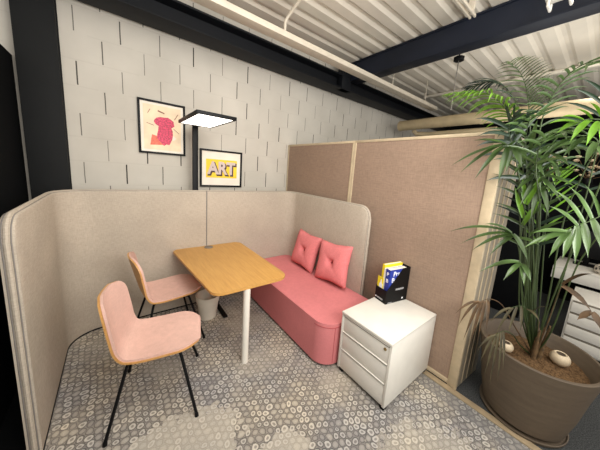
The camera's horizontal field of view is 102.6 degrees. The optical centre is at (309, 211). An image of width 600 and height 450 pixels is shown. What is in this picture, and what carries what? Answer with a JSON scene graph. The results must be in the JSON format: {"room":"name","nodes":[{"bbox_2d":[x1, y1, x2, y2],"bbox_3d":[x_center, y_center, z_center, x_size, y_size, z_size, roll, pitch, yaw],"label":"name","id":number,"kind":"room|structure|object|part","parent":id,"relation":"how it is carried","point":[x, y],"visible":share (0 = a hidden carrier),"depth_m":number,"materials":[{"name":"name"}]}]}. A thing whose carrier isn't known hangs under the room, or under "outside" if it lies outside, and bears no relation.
{"room":"open-plan office","nodes":[
{"label":"open-plan office","id":0,"kind":"room"},
{"bbox_2d":[0,44,28,428],"bbox_3d":[-1.488,0.277,0.713,0.140,2.600,4.040,-3,12,-39],"label":"wall","id":1,"kind":"structure","parent":0,"point":[13,182],"depth_m":1.87,"materials":[{"name":"black paint"}]},
{"bbox_2d":[0,0,442,200],"bbox_3d":[-0.243,-0.829,4.256,11.000,3.800,0.200,-3,12,-39],"label":"wall","id":2,"kind":"structure","parent":0,"point":[109,60],"depth_m":2.88,"materials":[{"name":"white brick"}]},
{"bbox_2d":[137,97,185,155],"bbox_3d":[-1.745,-0.981,2.853,0.480,0.598,0.027,-3,12,-39],"label":"framed picture","id":3,"kind":"object","parent":2,"relation":"attached to","point":[159,129],"visible":1,"depth_m":2.84,"materials":[{"name":"beige paper"}]},
{"bbox_2d":[143,103,180,151],"bbox_3d":[-1.746,-0.981,2.854,0.380,0.500,0.001,-3,12,-39],"label":"print","id":4,"kind":"object","parent":3,"relation":"attached to","point":[161,127],"depth_m":2.84,"materials":[{"name":"paper"}]},
{"bbox_2d":[200,148,241,186],"bbox_3d":[-1.230,-0.591,3.361,0.578,0.503,0.027,-3,12,-39],"label":"framed picture","id":5,"kind":"object","parent":2,"relation":"attached to","point":[218,168],"visible":1,"depth_m":3.35,"materials":[{"name":"beige paper"}]},
{"bbox_2d":[0,289,599,449],"bbox_3d":[1.676,1.645,2.029,11.000,0.050,6.450,-3,12,-39],"label":"floor","id":6,"kind":"structure","parent":0,"point":[281,398],"depth_m":1.86,"materials":[{"name":"carpet"}]},
{"bbox_2d":[9,0,71,198],"bbox_3d":[-2.481,-0.369,2.303,0.260,3.200,0.150,-3,12,-39],"label":"steel column","id":7,"kind":"structure","parent":6,"relation":"on","point":[34,23],"depth_m":2.14,"materials":[{"name":"metal"}]},
{"bbox_2d":[97,281,200,447],"bbox_3d":[-1.157,0.977,1.813,0.609,0.915,0.630,0,10,-25],"label":"chair","id":8,"kind":"object","parent":6,"relation":"on","point":[130,339],"visible":1,"depth_m":1.72,"materials":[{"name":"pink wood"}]},
{"bbox_3d":[-1.234,1.228,1.608,0.039,0.457,0.296,8,10,20],"label":"leg","id":9,"kind":"part","parent":8,"relation":"part of","materials":[{"name":"black metal"}]},
{"bbox_3d":[-0.925,1.228,1.751,0.296,0.457,0.039,8,10,19],"label":"leg","id":10,"kind":"part","parent":8,"relation":"part of","materials":[{"name":"black metal"}]},
{"bbox_2d":[127,251,205,338],"bbox_3d":[-1.477,0.842,2.478,0.609,0.915,0.630,-4,13,-41],"label":"chair","id":11,"kind":"object","parent":6,"relation":"on","point":[178,286],"visible":0.98,"depth_m":2.43,"materials":[{"name":"pink fabric"}]},
{"bbox_3d":[-1.740,1.032,2.554,0.296,0.457,0.039,5,9,3],"label":"leg","id":12,"kind":"part","parent":11,"relation":"part of","materials":[{"name":"black metal"}]},
{"bbox_3d":[-1.481,1.099,2.267,0.039,0.457,0.296,5,9,3],"label":"leg","id":13,"kind":"part","parent":11,"relation":"part of","materials":[{"name":"black metal"}]},
{"bbox_3d":[-1.226,1.081,2.493,0.296,0.457,0.039,5,9,3],"label":"leg","id":14,"kind":"part","parent":11,"relation":"part of","materials":[{"name":"black metal"}]},
{"bbox_2d":[0,189,370,449],"bbox_3d":[-0.883,0.595,2.528,2.689,1.470,1.578,-3,12,-39],"label":"screen","id":15,"kind":"object","parent":6,"relation":"on","point":[59,249],"visible":0.83,"depth_m":2.44,"materials":[{"name":"fabric"}]},
{"bbox_3d":[-1.866,0.564,2.259,0.853,1.444,1.871,5,9,7],"label":"fabric panel","id":16,"kind":"part","parent":15,"relation":"part of","materials":[{"name":"beige fabric"}]},
{"bbox_3d":[-1.864,0.555,2.256,0.837,1.429,1.858,5,9,7],"label":"edge cord","id":17,"kind":"part","parent":15,"relation":"part of","materials":[{"name":"beige fabric"}]},
{"bbox_3d":[-1.920,1.281,2.378,0.858,0.014,1.873,5,9,7],"label":"rail","id":18,"kind":"part","parent":15,"relation":"part of","materials":[{"name":"black metal"}]},
{"bbox_3d":[-0.357,0.563,2.951,1.329,1.444,1.560,-3,12,-39],"label":"fabric panel","id":19,"kind":"part","parent":15,"relation":"part of","materials":[{"name":"beige fabric"}]},
{"bbox_3d":[-0.356,0.556,2.942,1.319,1.430,1.554,-3,12,-39],"label":"edge cord","id":20,"kind":"part","parent":15,"relation":"part of","materials":[{"name":"beige fabric"}]},
{"bbox_2d":[195,289,218,320],"bbox_3d":[-1.211,1.117,2.856,0.270,0.285,0.270,-3,12,-39],"label":"waste bin","id":21,"kind":"object","parent":6,"relation":"on","point":[207,304],"visible":0.84,"depth_m":2.78,"materials":[{"name":"plastic"}]},
{"bbox_2d":[178,109,236,189],"bbox_3d":[-1.239,0.122,2.799,0.400,2.258,1.045,-3,12,-39],"label":"floor lamp","id":22,"kind":"object","parent":6,"relation":"on","point":[197,118],"visible":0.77,"depth_m":2.60,"materials":[{"name":"black metal"}]},
{"bbox_3d":[-1.464,0.065,3.077,0.062,2.205,0.040,-3,12,-39],"label":"post","id":23,"kind":"part","parent":22,"relation":"part of","materials":[{"name":"black metal"}]},
{"bbox_3d":[-1.091,-0.950,2.511,0.362,0.033,0.795,-3,12,-39],"label":"lamp shade","id":24,"kind":"part","parent":22,"relation":"part of","materials":[{"name":"black metal"}]},
{"bbox_2d":[182,114,232,126],"bbox_3d":[-1.091,-0.941,2.513,0.320,0.006,0.753,-3,12,-39],"label":"diffuser","id":25,"kind":"object","parent":22,"relation":"attached to","point":[203,120],"depth_m":2.42,"materials":[{"name":"white plastic"}]},
{"bbox_2d":[173,242,284,363],"bbox_3d":[-0.937,0.924,2.667,0.814,0.769,1.271,-3,12,-39],"label":"table","id":26,"kind":"object","parent":6,"relation":"on","point":[226,268],"visible":0.92,"depth_m":2.42,"materials":[{"name":"brown wood"}]},
{"bbox_3d":[-0.583,1.045,2.191,0.062,0.739,0.062,-3,12,-39],"label":"leg","id":27,"kind":"part","parent":26,"relation":"part of","materials":[{"name":"white paint"}]},
{"bbox_2d":[250,255,368,364],"bbox_3d":[-0.117,1.088,3.041,0.749,0.446,1.754,-3,12,-39],"label":"sofa","id":28,"kind":"object","parent":6,"relation":"on","point":[309,308],"visible":0.59,"depth_m":2.60,"materials":[{"name":"pink fabric"}]},
{"bbox_2d":[291,228,321,273],"bbox_3d":[-0.055,0.550,3.389,0.214,0.511,0.518,-2,12,-36],"label":"cushion","id":29,"kind":"object","parent":28,"relation":"on","point":[307,246],"visible":1,"depth_m":3.28,"materials":[{"name":"fabric"}]},
{"bbox_2d":[314,239,352,288],"bbox_3d":[0.286,0.635,2.960,0.205,0.519,0.534,-5,13,-44],"label":"cushion","id":30,"kind":"object","parent":28,"relation":"on","point":[334,260],"visible":1,"depth_m":2.87,"materials":[{"name":"fabric"}]},
{"bbox_2d":[337,297,435,409],"bbox_3d":[0.704,1.210,2.215,0.718,0.600,0.504,-3,12,-39],"label":"drawer unit","id":31,"kind":"object","parent":6,"relation":"on","point":[383,348],"visible":1,"depth_m":2.01,"materials":[{"name":"white metal"}]},
{"bbox_3d":[0.286,1.173,2.183,0.014,0.531,0.022,-3,12,-39],"label":"frame","id":32,"kind":"part","parent":31,"relation":"part of","materials":[{"name":"white metal"}]},
{"bbox_3d":[0.428,1.381,2.030,0.018,0.163,0.456,-3,12,-39],"label":"drawer","id":33,"kind":"part","parent":31,"relation":"part of","materials":[{"name":"white metal"}]},
{"bbox_3d":[0.441,1.203,2.001,0.018,0.143,0.456,-3,12,-39],"label":"drawer","id":34,"kind":"part","parent":31,"relation":"part of","materials":[{"name":"white metal"}]},
{"bbox_3d":[0.453,1.044,1.974,0.018,0.128,0.456,-3,12,-39],"label":"drawer","id":35,"kind":"part","parent":31,"relation":"part of","materials":[{"name":"white metal"}]},
{"bbox_3d":[0.585,1.257,1.814,0.014,0.531,0.022,-3,12,-39],"label":"frame","id":36,"kind":"part","parent":31,"relation":"part of","materials":[{"name":"white metal"}]},
{"bbox_2d":[375,264,410,304],"bbox_3d":[0.825,0.708,2.392,0.286,0.345,0.146,-1,11,-28],"label":"magazine file","id":37,"kind":"object","parent":31,"relation":"on","point":[397,291],"visible":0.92,"depth_m":2.34,"materials":[{"name":"black plastic"}]},
{"bbox_2d":[377,275,383,288],"bbox_3d":[0.690,0.754,2.367,0.011,0.235,0.068,-1,11,-28],"label":"booklet","id":38,"kind":"object","parent":37,"relation":"in","point":[380,279],"visible":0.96,"depth_m":2.35,"materials":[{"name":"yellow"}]},
{"bbox_3d":[0.692,0.813,2.344,0.003,0.135,0.139,-1,11,-28],"label":"panel","id":39,"kind":"part","parent":37,"relation":"part of","materials":[{"name":"black plastic"}]},
{"bbox_2d":[381,261,402,276],"bbox_3d":[0.818,0.692,2.421,0.240,0.358,0.030,-1,11,-28],"label":"book","id":40,"kind":"object","parent":37,"relation":"in","point":[398,263],"visible":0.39,"depth_m":2.37,"materials":[{"name":"yellow paper"}]},
{"bbox_2d":[383,265,401,288],"bbox_3d":[0.823,0.712,2.394,0.238,0.330,0.020,-1,11,-28],"label":"book","id":41,"kind":"object","parent":37,"relation":"in","point":[400,265],"visible":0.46,"depth_m":2.33,"materials":[{"name":"paper"}]},
{"bbox_2d":[384,266,406,290],"bbox_3d":[0.838,0.717,2.355,0.236,0.335,0.056,-1,11,-28],"label":"book","id":42,"kind":"object","parent":37,"relation":"in","point":[392,273],"visible":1,"depth_m":2.29,"materials":[{"name":"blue paper"}]},
{"bbox_3d":[0.858,0.721,2.331,0.285,0.345,0.003,-1,11,-28],"label":"panel","id":43,"kind":"part","parent":37,"relation":"part of","materials":[{"name":"black plastic"}]},
{"bbox_2d":[286,132,494,382],"bbox_3d":[0.482,0.232,3.063,0.060,2.188,2.875,-3,12,-39],"label":"wall","id":44,"kind":"structure","parent":6,"relation":"on","point":[413,190],"depth_m":2.31,"materials":[{"name":"fabric"}]},
{"bbox_3d":[-0.401,-0.024,4.150,0.060,2.117,0.028,-3,12,-39],"label":"rail","id":45,"kind":"part","parent":44,"relation":"part of","materials":[{"name":"beige wood"}]},
{"bbox_3d":[0.116,-0.956,3.437,0.060,0.028,1.435,-3,12,-39],"label":"rail","id":46,"kind":"part","parent":44,"relation":"part of","materials":[{"name":"beige wood"}]},
{"bbox_3d":[0.472,0.222,3.074,0.060,2.117,0.028,-3,12,-39],"label":"rail","id":47,"kind":"part","parent":44,"relation":"part of","materials":[{"name":"beige wood"}]},
{"bbox_3d":[0.493,0.228,3.049,0.060,2.117,0.028,-3,12,-39],"label":"rail","id":48,"kind":"part","parent":44,"relation":"part of","materials":[{"name":"beige wood"}]},
{"bbox_3d":[1.009,-0.705,2.336,0.060,0.028,1.435,-3,12,-39],"label":"rail","id":49,"kind":"part","parent":44,"relation":"part of","materials":[{"name":"beige wood"}]},
{"bbox_3d":[0.848,1.413,2.688,0.060,0.043,1.435,-3,12,-39],"label":"rail","id":50,"kind":"part","parent":44,"relation":"part of","materials":[{"name":"beige wood"}]},
{"bbox_2d":[422,370,541,449],"bbox_3d":[1.453,1.629,1.839,0.056,0.014,6.440,-3,12,-39],"label":"trim","id":51,"kind":"structure","parent":44,"relation":"attached to","point":[530,445],"depth_m":1.93,"materials":[{"name":"brown wood"}]},
{"bbox_2d":[447,130,523,389],"bbox_3d":[1.514,0.476,2.077,0.432,2.210,0.074,-2,11,-35],"label":"wall","id":52,"kind":"structure","parent":6,"relation":"on","point":[479,284],"depth_m":2.00,"materials":[{"name":"beige wood"}]},
{"bbox_2d":[490,205,543,318],"bbox_3d":[2.365,0.560,3.976,0.300,1.550,1.950,-3,12,-39],"label":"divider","id":53,"kind":"object","parent":6,"relation":"on","point":[505,291],"visible":0.14,"depth_m":3.39,"materials":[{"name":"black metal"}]},
{"bbox_2d":[480,318,599,448],"bbox_3d":[1.735,1.339,1.909,0.716,0.600,0.716,-3,12,-39],"label":"plant pot","id":54,"kind":"object","parent":6,"relation":"on","point":[541,401],"visible":0.75,"depth_m":1.73,"materials":[{"name":"ceramic"}]},
{"bbox_2d":[498,340,513,352],"bbox_3d":[1.559,1.077,1.910,0.096,0.079,0.096,-3,12,-39],"label":"ball","id":55,"kind":"object","parent":54,"relation":"on","point":[509,347],"visible":0.57,"depth_m":1.88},
{"bbox_2d":[441,55,599,383],"bbox_3d":[1.563,0.056,1.831,1.227,2.302,1.085,13,13,43],"label":"potted palm","id":56,"kind":"object","parent":54,"relation":"in","point":[532,195],"visible":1,"depth_m":1.66,"materials":[{"name":"green plant"}]},
{"bbox_3d":[1.757,1.006,1.830,0.076,0.306,0.123,11,11,34],"label":"stem","id":57,"kind":"part","parent":56,"relation":"part of","materials":[{"name":"plant"}]},
{"bbox_2d":[549,350,570,366],"bbox_3d":[1.888,1.118,1.814,0.116,0.095,0.116,-3,12,-39],"label":"ball","id":58,"kind":"object","parent":54,"relation":"on","point":[559,358],"visible":1,"depth_m":1.79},
{"bbox_2d":[511,180,599,300],"bbox_3d":[4.840,0.631,3.548,0.476,1.920,3.200,-3,12,-39],"label":"storage cabinet","id":59,"kind":"object","parent":6,"relation":"on","point":[548,260],"visible":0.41,"depth_m":3.99,"materials":[{"name":"black plastic"}]},
{"bbox_3d":[3.931,0.388,4.316,0.016,1.810,0.785,-3,12,-39],"label":"door","id":60,"kind":"part","parent":59,"relation":"part of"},
{"bbox_2d":[542,154,566,181],"bbox_3d":[4.159,-0.733,4.101,0.299,0.478,0.319,-3,12,-39],"label":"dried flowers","id":61,"kind":"object","parent":59,"relation":"on","point":[550,178],"visible":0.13,"depth_m":4.10,"materials":[{"name":"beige plant"}]},
{"bbox_3d":[4.426,0.527,3.707,0.016,1.810,0.785,-3,12,-39],"label":"door","id":62,"kind":"part","parent":59,"relation":"part of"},
{"bbox_2d":[573,153,599,184],"bbox_3d":[4.423,-0.711,3.780,0.406,0.581,0.351,9,11,28],"label":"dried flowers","id":63,"kind":"object","parent":59,"relation":"on","point":[585,180],"visible":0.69,"depth_m":3.78,"materials":[{"name":"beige plant"}]},
{"bbox_2d":[546,256,599,313],"bbox_3d":[4.339,1.279,3.015,0.780,0.745,1.880,-3,12,-39],"label":"desk","id":64,"kind":"object","parent":6,"relation":"on","point":[592,280],"visible":0.59,"depth_m":3.33,"materials":[{"name":"white metal"}]},
{"bbox_3d":[3.790,1.125,3.692,0.060,0.685,0.050,-3,12,-39],"label":"leg","id":65,"kind":"part","parent":64,"relation":"part of","materials":[{"name":"black metal"}]},
{"bbox_2d":[558,228,599,267],"bbox_3d":[4.062,0.546,3.486,0.200,0.500,0.600,-3,12,-39],"label":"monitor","id":66,"kind":"object","parent":64,"relation":"on","point":[594,251],"visible":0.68,"depth_m":3.47,"materials":[{"name":"black plastic"}]},
{"bbox_2d":[593,264,599,274],"bbox_3d":[3.915,0.752,3.139,0.260,0.187,0.260,-3,12,-39],"label":"bag","id":67,"kind":"object","parent":64,"relation":"on","point":[596,268],"visible":1,"depth_m":3.17,"materials":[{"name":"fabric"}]},
{"bbox_2d":[561,286,599,362],"bbox_3d":[3.367,1.333,2.657,0.588,0.610,0.720,-3,12,-39],"label":"drawer unit","id":68,"kind":"object","parent":6,"relation":"on","point":[584,333],"visible":0.88,"depth_m":2.66,"materials":[{"name":"white metal"}]},
{"bbox_3d":[3.130,1.539,2.512,0.018,0.118,0.690,-3,12,-39],"label":"drawer","id":69,"kind":"part","parent":68,"relation":"part of","materials":[{"name":"white metal"}]},
{"bbox_3d":[3.140,1.403,2.489,0.018,0.118,0.690,-3,12,-39],"label":"drawer","id":70,"kind":"part","parent":68,"relation":"part of","materials":[{"name":"white metal"}]},
{"bbox_3d":[3.151,1.267,2.467,0.018,0.118,0.690,-3,12,-39],"label":"drawer","id":71,"kind":"part","parent":68,"relation":"part of","materials":[{"name":"white metal"}]},
{"bbox_3d":[3.161,1.131,2.444,0.018,0.118,0.690,-3,12,-39],"label":"drawer","id":72,"kind":"part","parent":68,"relation":"part of","materials":[{"name":"white metal"}]},
{"bbox_2d":[226,0,599,115],"bbox_3d":[1.950,-2.002,1.426,11.000,0.026,6.460,-3,12,-39],"label":"ceiling","id":73,"kind":"structure","parent":0,"point":[351,31],"depth_m":3.27,"materials":[{"name":"paint"}]},
{"bbox_2d":[77,0,448,130],"bbox_3d":[-0.142,-2.257,3.627,10.300,0.420,0.310,-3,12,-39],"label":"steel beam","id":74,"kind":"structure","parent":73,"relation":"attached to","point":[176,18],"depth_m":3.06,"materials":[{"name":"metal"}]},
{"bbox_3d":[0.601,-2.280,4.106,0.220,0.420,0.120,-3,12,-39],"label":"gusset plate","id":75,"kind":"part","parent":74,"relation":"part of","materials":[{"name":"paint"}]},
{"bbox_2d":[283,0,301,29],"bbox_3d":[0.275,-2.009,1.999,0.073,0.416,1.618,-4,12,-41],"label":"conduit pipe","id":76,"kind":"object","parent":73,"relation":"attached to","point":[297,3],"visible":0.84,"depth_m":2.54,"materials":[{"name":"white metal"}]},
{"bbox_2d":[191,0,437,110],"bbox_3d":[-0.039,-2.126,2.785,6.600,0.465,0.140,-3,12,-39],"label":"conduit pipe","id":77,"kind":"object","parent":73,"relation":"hanging from","point":[225,8],"visible":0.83,"depth_m":2.75,"materials":[{"name":"white metal"}]},
{"bbox_2d":[450,54,464,109],"bbox_3d":[1.955,-1.827,3.196,0.122,0.920,0.122,2,10,-16],"label":"pendant","id":78,"kind":"object","parent":73,"relation":"hanging from","point":[459,58],"visible":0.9,"depth_m":3.17,"materials":[{"name":"black plastic"}]},
{"bbox_2d":[454,0,475,18],"bbox_3d":[1.010,-2.054,1.933,1.770,0.178,0.062,-3,12,-39],"label":"rail","id":79,"kind":"object","parent":73,"relation":"hanging from","point":[472,3],"visible":1,"depth_m":2.41,"materials":[{"name":"white metal"}]},
{"bbox_3d":[1.018,-1.977,1.929,1.770,0.030,0.018,-3,12,-39],"label":"rail","id":80,"kind":"part","parent":79,"relation":"part of","materials":[{"name":"white metal"}]},
{"bbox_2d":[350,0,599,84],"bbox_3d":[2.512,-1.885,2.014,0.200,0.295,5.620,-3,12,-39],"label":"steel beam","id":81,"kind":"structure","parent":73,"relation":"attached to","point":[511,19],"depth_m":2.69,"materials":[{"name":"black metal"}]},
{"bbox_2d":[545,0,573,12],"bbox_3d":[2.147,-1.771,1.966,0.119,0.108,0.320,-3,12,-39],"label":"ceiling light","id":82,"kind":"object","parent":81,"relation":"attached to","point":[549,3],"visible":1,"depth_m":2.05,"materials":[{"name":"white metal"}]},
{"bbox_2d":[385,13,599,76],"bbox_3d":[2.989,-2.056,2.479,0.036,0.034,5.200,-3,12,-39],"label":"conduit pipe","id":83,"kind":"object","parent":73,"relation":"attached to","point":[598,13],"visible":0.33,"depth_m":3.03,"materials":[{"name":"metal"}]},
{"bbox_2d":[424,63,599,98],"bbox_3d":[4.222,-2.122,3.465,0.100,0.050,5.200,-3,12,-39],"label":"conduit pipe","id":84,"kind":"structure","parent":73,"relation":"attached to","point":[556,72],"depth_m":4.11,"materials":[{"name":"metal"}]},
{"bbox_2d":[397,97,599,135],"bbox_3d":[3.765,-1.317,3.160,0.352,0.327,5.620,-3,12,-39],"label":"ventilation duct","id":85,"kind":"object","parent":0,"point":[466,118],"visible":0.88,"depth_m":4.21,"materials":[{"name":"beige metal"}]},
{"bbox_2d":[446,106,599,184],"bbox_3d":[5.879,-0.480,4.955,0.200,3.800,6.450,-3,12,-39],"label":"wall","id":86,"kind":"structure","parent":0,"point":[548,127],"depth_m":5.17,"materials":[{"name":"paint"}]}
]}

